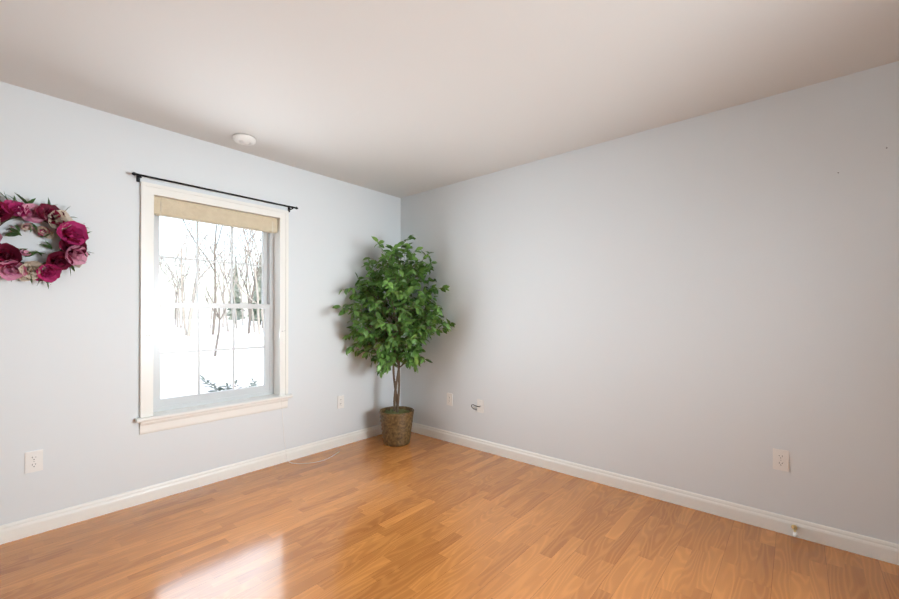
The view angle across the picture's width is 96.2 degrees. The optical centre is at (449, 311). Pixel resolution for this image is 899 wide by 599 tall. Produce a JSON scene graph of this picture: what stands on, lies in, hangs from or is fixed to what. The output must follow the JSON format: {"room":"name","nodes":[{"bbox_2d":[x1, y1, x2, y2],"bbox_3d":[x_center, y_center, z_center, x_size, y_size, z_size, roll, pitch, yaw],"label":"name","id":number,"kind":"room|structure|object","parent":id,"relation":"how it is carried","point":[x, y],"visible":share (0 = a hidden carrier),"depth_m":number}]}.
{"room":"empty room","nodes":[
{"label":"empty room","id":0,"kind":"room"},
{"bbox_2d":[0,81,400,525],"bbox_3d":[-1.997,0.004,2.711,0.200,2.440,4.700,0,0,41],"label":"wall","id":1,"kind":"structure","parent":0,"point":[69,375],"depth_m":2.50},
{"bbox_2d":[25,449,42,473],"bbox_3d":[-2.284,0.822,2.215,0.008,0.115,0.070,0,0,41],"label":"electrical outlet","id":2,"kind":"object","parent":1,"relation":"attached to","point":[33,461],"visible":1,"depth_m":2.21},
{"bbox_2d":[0,192,91,288],"bbox_3d":[-2.253,-0.379,2.164,0.125,0.512,0.530,0,0,41],"label":"wreath","id":3,"kind":"object","parent":1,"relation":"hanging from","point":[72,234],"visible":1,"depth_m":2.20},
{"bbox_2d":[0,424,381,544],"bbox_3d":[-1.919,1.176,2.632,0.014,0.096,4.230,0,0,41],"label":"baseboard","id":4,"kind":"structure","parent":1,"relation":"attached to","point":[24,528],"depth_m":2.65},
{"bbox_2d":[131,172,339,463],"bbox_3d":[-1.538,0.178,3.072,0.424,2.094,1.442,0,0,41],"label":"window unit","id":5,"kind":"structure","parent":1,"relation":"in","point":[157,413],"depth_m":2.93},
{"bbox_2d":[337,395,343,408],"bbox_3d":[-0.999,0.829,3.707,0.008,0.115,0.070,0,0,41],"label":"electrical outlet","id":6,"kind":"object","parent":1,"relation":"attached to","point":[340,401],"visible":1,"depth_m":3.70},
{"bbox_2d":[0,432,898,598],"bbox_3d":[-0.065,1.267,1.042,5.300,0.100,4.700,0,0,41],"label":"floor","id":7,"kind":"structure","parent":0,"point":[419,516],"depth_m":2.11},
{"bbox_2d":[332,235,455,446],"bbox_3d":[-0.492,0.263,3.615,0.875,1.930,0.936,0,0,41],"label":"ficus plant","id":8,"kind":"object","parent":7,"relation":"on","point":[396,420],"visible":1,"depth_m":3.67},
{"bbox_2d":[0,0,898,197],"bbox_3d":[-0.065,-1.273,1.053,5.300,0.100,4.700,0,0,41],"label":"ceiling","id":9,"kind":"structure","parent":0,"point":[400,98],"depth_m":2.00},
{"bbox_2d":[233,134,255,145],"bbox_3d":[-1.430,-1.197,2.809,0.146,0.037,0.146,0,0,41],"label":"smoke detector","id":10,"kind":"object","parent":9,"relation":"attached to","point":[245,139],"visible":1,"depth_m":2.78},
{"bbox_2d":[401,61,898,543],"bbox_3d":[1.479,0.004,2.687,5.100,2.440,0.200,0,0,41],"label":"wall","id":11,"kind":"structure","parent":0,"point":[706,304],"depth_m":2.50},
{"bbox_2d":[447,393,452,405],"bbox_3d":[0.000,0.829,3.820,0.070,0.115,0.008,0,0,41],"label":"electrical outlet","id":12,"kind":"object","parent":11,"relation":"attached to","point":[450,399],"visible":1,"depth_m":3.81},
{"bbox_2d":[471,399,483,412],"bbox_3d":[0.241,0.838,3.587,0.125,0.115,0.047,0,0,41],"label":"outlet","id":13,"kind":"object","parent":11,"relation":"attached to","point":[480,406],"visible":1,"depth_m":3.58},
{"bbox_2d":[411,422,898,564],"bbox_3d":[1.334,1.176,2.666,4.900,0.096,0.014,0,0,41],"label":"baseboard","id":14,"kind":"structure","parent":11,"relation":"attached to","point":[877,549],"depth_m":2.49},
{"bbox_2d":[791,525,797,536],"bbox_3d":[1.846,1.172,2.156,0.028,0.031,0.092,0,0,41],"label":"door stop","id":15,"kind":"object","parent":14,"relation":"attached to","point":[794,528],"visible":1,"depth_m":2.16},
{"bbox_2d":[773,448,788,471],"bbox_3d":[1.839,0.822,2.237,0.070,0.115,0.008,0,0,41],"label":"electrical outlet","id":16,"kind":"object","parent":11,"relation":"attached to","point":[780,459],"visible":1,"depth_m":2.23},
{"label":"outside","id":17,"kind":"structure","parent":0,"visible":0},
{"bbox_2d":[160,319,263,398],"bbox_3d":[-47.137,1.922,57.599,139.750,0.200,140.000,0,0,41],"label":"ground","id":18,"kind":"structure","parent":17,"point":[178,374],"depth_m":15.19},
{"bbox_2d":[159,216,263,391],"bbox_3d":[-15.780,-6.922,43.508,66.854,17.826,42.248,0,0,41],"label":"trees","id":19,"kind":"object","parent":18,"relation":"on","point":[254,315],"depth_m":36.23}
]}

